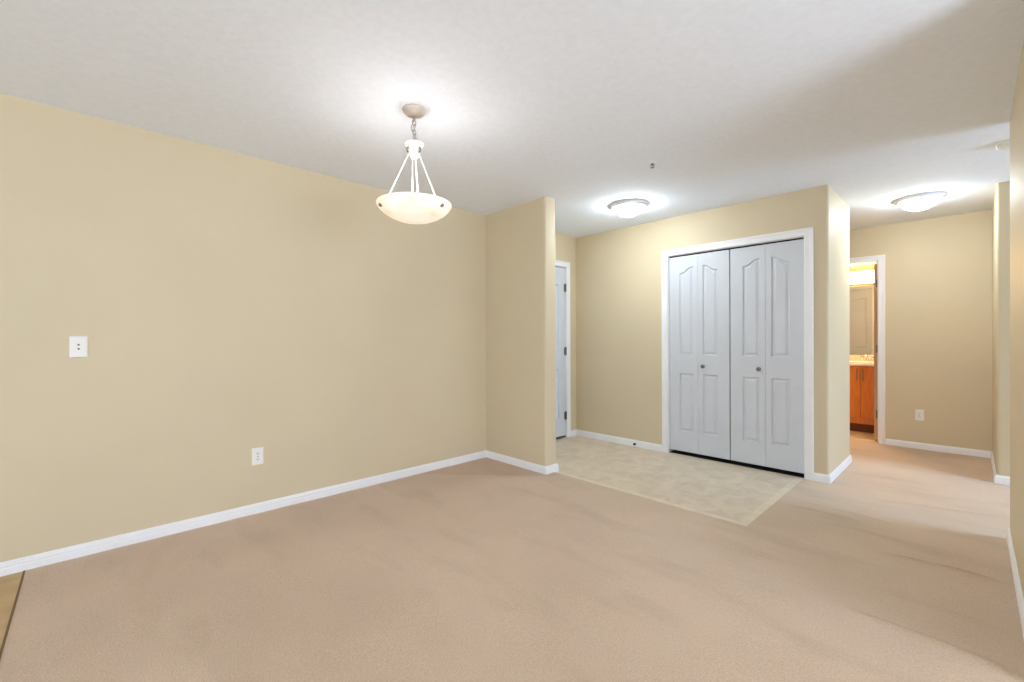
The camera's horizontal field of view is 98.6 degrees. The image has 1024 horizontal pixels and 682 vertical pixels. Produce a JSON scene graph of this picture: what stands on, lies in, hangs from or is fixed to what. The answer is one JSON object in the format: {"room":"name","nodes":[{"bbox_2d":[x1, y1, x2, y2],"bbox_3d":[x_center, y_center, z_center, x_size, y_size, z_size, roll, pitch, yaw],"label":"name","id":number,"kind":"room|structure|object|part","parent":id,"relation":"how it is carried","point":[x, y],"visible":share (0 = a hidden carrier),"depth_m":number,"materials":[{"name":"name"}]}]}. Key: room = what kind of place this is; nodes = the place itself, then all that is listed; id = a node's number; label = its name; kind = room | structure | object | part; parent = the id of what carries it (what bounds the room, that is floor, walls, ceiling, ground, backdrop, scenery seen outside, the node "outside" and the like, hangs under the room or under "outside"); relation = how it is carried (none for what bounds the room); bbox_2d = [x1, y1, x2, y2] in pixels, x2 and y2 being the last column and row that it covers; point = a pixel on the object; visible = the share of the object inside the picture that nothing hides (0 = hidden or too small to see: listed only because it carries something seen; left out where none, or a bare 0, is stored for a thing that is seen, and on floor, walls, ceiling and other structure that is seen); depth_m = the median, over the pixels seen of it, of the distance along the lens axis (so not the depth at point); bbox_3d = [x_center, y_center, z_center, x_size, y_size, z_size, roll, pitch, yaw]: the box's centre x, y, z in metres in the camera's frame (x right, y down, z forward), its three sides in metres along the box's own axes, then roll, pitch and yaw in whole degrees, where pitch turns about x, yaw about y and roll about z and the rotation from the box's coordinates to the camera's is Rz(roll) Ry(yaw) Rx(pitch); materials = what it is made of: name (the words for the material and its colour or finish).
{"room":"empty dining room","nodes":[
{"label":"empty dining room","id":0,"kind":"room"},
{"bbox_2d":[0,93,575,561],"bbox_3d":[-2.045,-0.023,2.833,9.565,2.470,0.120,0,0,-44],"label":"wall","id":1,"kind":"structure","parent":0,"point":[228,304],"depth_m":2.82,"materials":[{"name":"beige paint"}]},
{"bbox_2d":[69,336,87,357],"bbox_3d":[-2.380,0.032,2.420,0.072,0.117,0.012,0,0,-44],"label":"phone jack plate","id":2,"kind":"object","parent":1,"relation":"attached to","point":[78,345],"visible":1,"depth_m":2.42,"materials":[{"name":"white plastic"}]},
{"bbox_3d":[-2.378,0.032,2.418,0.044,0.066,0.002,0,0,-44],"label":"plate","id":3,"kind":"part","parent":2,"relation":"part of","materials":[{"name":"white plastic"}]},
{"bbox_2d":[252,447,263,465],"bbox_3d":[-1.746,0.792,3.028,0.072,0.117,0.010,0,0,-44],"label":"power outlet","id":4,"kind":"object","parent":1,"relation":"attached to","point":[257,453],"visible":1,"depth_m":3.03,"materials":[{"name":"white plastic"}]},
{"bbox_2d":[0,450,558,576],"bbox_3d":[-2.428,1.164,1.823,7.364,0.086,0.832,0,0,-44],"label":"baseboard","id":5,"kind":"structure","parent":1,"relation":"attached to","point":[13,566],"depth_m":2.91,"materials":[{"name":"white paint"}]},
{"bbox_2d":[555,267,566,438],"bbox_3d":[0.336,0.144,5.017,0.912,2.044,0.122,0,0,-44],"label":"door","id":6,"kind":"structure","parent":1,"relation":"in","point":[560,286],"depth_m":5.28,"materials":[{"name":"white paint"}]},
{"bbox_2d":[555,260,570,436],"bbox_3d":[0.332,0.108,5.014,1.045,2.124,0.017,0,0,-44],"label":"trim","id":7,"kind":"structure","parent":1,"relation":"attached to","point":[557,262],"depth_m":5.34,"materials":[{"name":"white paint"}]},
{"bbox_2d":[0,431,1023,681],"bbox_3d":[1.193,1.183,1.149,11.900,0.043,6.910,0,0,-44],"label":"floor","id":8,"kind":"structure","parent":0,"point":[897,568],"depth_m":2.13,"materials":[{"name":"beige carpet"}]},
{"bbox_2d":[0,570,25,659],"bbox_3d":[-0.172,1.194,-0.174,0.008,0.020,6.788,0,0,-44],"label":"trim","id":9,"kind":"structure","parent":8,"relation":"on","point":[23,573],"depth_m":1.90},
{"bbox_2d":[850,366,873,432],"bbox_3d":[4.373,0.730,5.869,0.559,0.836,0.832,0,0,-44],"label":"vanity cabinet","id":10,"kind":"object","parent":8,"relation":"on","point":[861,377],"visible":0.21,"depth_m":5.51,"materials":[{"name":"orange wood"}]},
{"bbox_3d":[4.306,0.636,5.591,0.018,0.639,0.180,0,0,-44],"label":"door","id":11,"kind":"part","parent":10,"relation":"part of","materials":[{"name":"orange wood"}]},
{"bbox_2d":[850,355,873,365],"bbox_3d":[4.377,0.252,5.875,0.553,0.120,0.838,0,0,-44],"label":"countertop","id":12,"kind":"structure","parent":10,"relation":"on","point":[855,360],"depth_m":5.83,"materials":[{"name":"white plastic"}]},
{"bbox_2d":[850,361,873,362],"bbox_3d":[4.516,0.276,5.710,0.336,0.018,0.378,0,0,-44],"label":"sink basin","id":13,"kind":"object","parent":12,"relation":"in","point":[850,361],"depth_m":5.67,"materials":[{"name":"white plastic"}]},
{"bbox_2d":[861,354,873,361],"bbox_3d":[4.656,0.225,5.782,0.146,0.106,0.148,0,0,-44],"label":"faucet","id":14,"kind":"object","parent":12,"relation":"on","point":[866,355],"visible":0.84,"depth_m":5.78,"materials":[{"name":"silver metal"}]},
{"bbox_3d":[4.429,0.636,5.463,0.018,0.639,0.168,0,0,-44],"label":"door","id":15,"kind":"part","parent":10,"relation":"part of","materials":[{"name":"orange wood"}]},
{"bbox_2d":[0,0,1023,237],"bbox_3d":[1.197,-1.315,1.126,12.100,0.100,7.070,0,0,-44],"label":"ceiling","id":16,"kind":"structure","parent":0,"point":[879,103],"depth_m":2.22,"materials":[{"name":"paint"}]},
{"bbox_2d":[376,104,451,223],"bbox_3d":[-0.533,-0.956,2.406,0.402,0.613,0.402,0,0,-44],"label":"pendant light","id":17,"kind":"object","parent":16,"relation":"hanging from","point":[411,207],"visible":1,"depth_m":2.33,"materials":[{"name":"glass"}]},
{"bbox_3d":[-0.620,-0.869,2.351,0.153,0.309,0.008,0,0,-32],"label":"rod","id":18,"kind":"part","parent":17,"relation":"part of","materials":[{"name":"white metal"}]},
{"bbox_3d":[-0.545,-0.869,2.412,0.012,0.283,0.009,0,0,1],"label":"stem","id":19,"kind":"part","parent":17,"relation":"part of","materials":[{"name":"white metal"}]},
{"bbox_3d":[-0.532,-0.698,2.407,0.402,0.098,0.402,0,0,-44],"label":"lamp shade","id":20,"kind":"part","parent":17,"relation":"part of","materials":[{"name":"white glass"}]},
{"bbox_3d":[-0.537,-0.870,2.509,0.008,0.309,0.153,0,0,-2],"label":"rod","id":21,"kind":"part","parent":17,"relation":"part of","materials":[{"name":"white metal"}]},
{"bbox_3d":[-0.442,-0.870,2.359,0.153,0.309,0.008,0,0,28],"label":"rod","id":22,"kind":"part","parent":17,"relation":"part of","materials":[{"name":"white metal"}]},
{"bbox_2d":[610,199,647,217],"bbox_3d":[1.091,-1.214,4.125,0.340,0.120,0.340,0,0,-44],"label":"flush ceiling light","id":23,"kind":"object","parent":16,"relation":"attached to","point":[632,207],"visible":1,"depth_m":4.03,"materials":[{"name":"glass"}]},
{"bbox_2d":[648,161,656,168],"bbox_3d":[1.000,-1.252,3.139,0.062,0.038,0.062,0,0,-44],"label":"sprinkler","id":24,"kind":"object","parent":16,"relation":"attached to","point":[652,163],"visible":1,"depth_m":3.13,"materials":[{"name":"paint"}]},
{"bbox_2d":[894,192,945,210],"bbox_3d":[3.657,-1.224,3.958,0.340,0.120,0.340,0,0,-44],"label":"flush ceiling light","id":25,"kind":"object","parent":16,"relation":"attached to","point":[917,202],"visible":1,"depth_m":3.88,"materials":[{"name":"glass"}]},
{"bbox_2d":[994,139,1009,150],"bbox_3d":[3.198,-1.258,2.825,0.144,0.041,0.144,0,0,-44],"label":"smoke detector","id":26,"kind":"object","parent":16,"relation":"attached to","point":[1003,145],"visible":0.52,"depth_m":2.82,"materials":[{"name":"white plastic"}]},
{"bbox_2d":[485,197,555,465],"bbox_3d":[0.065,-0.035,4.218,0.151,2.470,0.817,0,0,-44],"label":"wall partition","id":27,"kind":"structure","parent":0,"point":[519,239],"depth_m":4.08,"materials":[{"name":"beige paint"}]},
{"bbox_2d":[576,185,849,474],"bbox_3d":[2.014,-0.045,4.851,0.910,2.470,2.600,0,0,-44],"label":"wall","id":28,"kind":"structure","parent":0,"point":[619,328],"depth_m":4.70,"materials":[{"name":"beige paint"}]},
{"bbox_2d":[571,429,661,451],"bbox_3d":[1.149,1.140,5.028,0.130,0.086,1.151,0,0,-44],"label":"baseboard","id":29,"kind":"structure","parent":28,"relation":"attached to","point":[652,446],"depth_m":5.03,"materials":[{"name":"white paint"}]},
{"bbox_2d":[669,250,730,459],"bbox_3d":[1.853,0.131,4.392,0.068,1.993,0.598,0,0,-44],"label":"door","id":30,"kind":"structure","parent":28,"relation":"in","point":[699,284],"depth_m":4.37,"materials":[{"name":"white paint"}]},
{"bbox_2d":[669,237,803,257],"bbox_3d":[2.073,-0.875,4.183,0.024,0.008,1.207,0,0,-44],"label":"trim","id":31,"kind":"structure","parent":28,"relation":"attached to","point":[803,237],"depth_m":4.11,"materials":[{"name":"white wood"}]},
{"bbox_2d":[670,450,803,477],"bbox_3d":[2.170,1.161,4.274,0.274,0.006,1.213,0,0,-44],"label":"trim","id":32,"kind":"structure","parent":28,"relation":"attached to","point":[730,461],"depth_m":4.17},
{"bbox_2d":[661,227,813,480],"bbox_3d":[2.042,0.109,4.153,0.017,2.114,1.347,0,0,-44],"label":"trim","id":33,"kind":"structure","parent":28,"relation":"attached to","point":[807,233],"depth_m":3.71,"materials":[{"name":"white paint"}]},
{"bbox_2d":[730,239,803,473],"bbox_3d":[2.273,0.131,3.953,0.068,1.993,0.598,0,0,-44],"label":"door","id":34,"kind":"structure","parent":28,"relation":"in","point":[767,280],"depth_m":3.94,"materials":[{"name":"white paint"}]},
{"bbox_2d":[814,455,851,483],"bbox_3d":[2.813,1.136,4.025,0.935,0.086,0.328,0,0,-44],"label":"baseboard","id":35,"kind":"structure","parent":28,"relation":"attached to","point":[818,477],"depth_m":3.67,"materials":[{"name":"white paint"}]},
{"bbox_2d":[850,263,876,286],"bbox_3d":[4.408,-0.059,6.327,0.120,2.470,1.960,0,0,-44],"label":"wall","id":36,"kind":"structure","parent":0,"point":[863,267],"depth_m":5.92,"materials":[{"name":"beige paint"}]},
{"bbox_2d":[850,270,873,284],"bbox_3d":[4.543,-0.854,6.020,0.099,0.170,0.750,0,0,-44],"label":"vanity light","id":37,"kind":"object","parent":36,"relation":"attached to","point":[857,277],"visible":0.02,"depth_m":5.87,"materials":[{"name":"white glass"}]},
{"bbox_3d":[4.532,-0.839,6.010,0.060,0.110,0.710,0,0,-44],"label":"lamp shade","id":38,"kind":"part","parent":37,"relation":"part of","materials":[{"name":"white glass"}]},
{"bbox_2d":[850,285,873,354],"bbox_3d":[4.571,-0.277,6.060,0.010,0.925,0.830,0,0,-44],"label":"wall mirror","id":39,"kind":"object","parent":36,"relation":"attached to","point":[861,297],"visible":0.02,"depth_m":5.92,"materials":[{"name":"beige mirror"}]},
{"bbox_2d":[850,355,873,360],"bbox_3d":[4.569,0.234,6.060,0.020,0.087,0.838,0,0,-44],"label":"backsplash","id":40,"kind":"structure","parent":36,"relation":"attached to","point":[852,357],"depth_m":5.94,"materials":[{"name":"beige tile"}]},
{"bbox_2d":[849,210,991,450],"bbox_3d":[3.583,-0.054,5.587,0.120,2.470,3.487,0,0,-44],"label":"wall","id":41,"kind":"structure","parent":0,"point":[938,271],"depth_m":4.59,"materials":[{"name":"beige paint"}]},
{"bbox_2d":[850,254,885,444],"bbox_3d":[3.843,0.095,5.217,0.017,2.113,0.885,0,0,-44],"label":"trim","id":42,"kind":"structure","parent":41,"relation":"attached to","point":[880,258],"depth_m":4.92,"materials":[{"name":"white paint"}]},
{"bbox_2d":[874,264,877,439],"bbox_3d":[4.447,0.124,5.311,0.750,2.025,0.043,0,0,-44],"label":"door","id":43,"kind":"structure","parent":41,"relation":"in","point":[875,265],"depth_m":5.06,"materials":[{"name":"white paint"}]},
{"bbox_2d":[915,409,923,420],"bbox_3d":[4.347,0.792,4.701,0.010,0.117,0.072,0,0,-44],"label":"power outlet","id":44,"kind":"object","parent":41,"relation":"attached to","point":[919,414],"visible":1,"depth_m":4.70,"materials":[{"name":"white plastic"}]},
{"bbox_2d":[992,181,1009,476],"bbox_3d":[5.465,-0.052,2.772,1.075,2.470,3.283,0,0,-44],"label":"wall","id":45,"kind":"structure","parent":0,"point":[1001,203],"depth_m":3.57,"materials":[{"name":"beige paint"}]},
{"bbox_2d":[886,439,1009,485],"bbox_3d":[5.182,1.130,3.069,1.090,0.086,4.066,0,0,-44],"label":"baseboard","id":46,"kind":"structure","parent":45,"relation":"attached to","point":[1005,480],"depth_m":4.50,"materials":[{"name":"white paint"}]},
{"bbox_2d":[1010,42,1023,597],"bbox_3d":[3.468,-0.038,0.849,1.584,2.470,3.268,0,0,-44],"label":"wall","id":47,"kind":"structure","parent":0,"point":[1017,113],"depth_m":2.18,"materials":[{"name":"beige paint"}]},
{"bbox_2d":[1006,528,1023,637],"bbox_3d":[2.389,1.144,1.994,1.596,0.086,0.145,0,0,-44],"label":"baseboard","id":48,"kind":"structure","parent":47,"relation":"attached to","point":[1020,600],"depth_m":2.08,"materials":[{"name":"white paint"}]}
]}

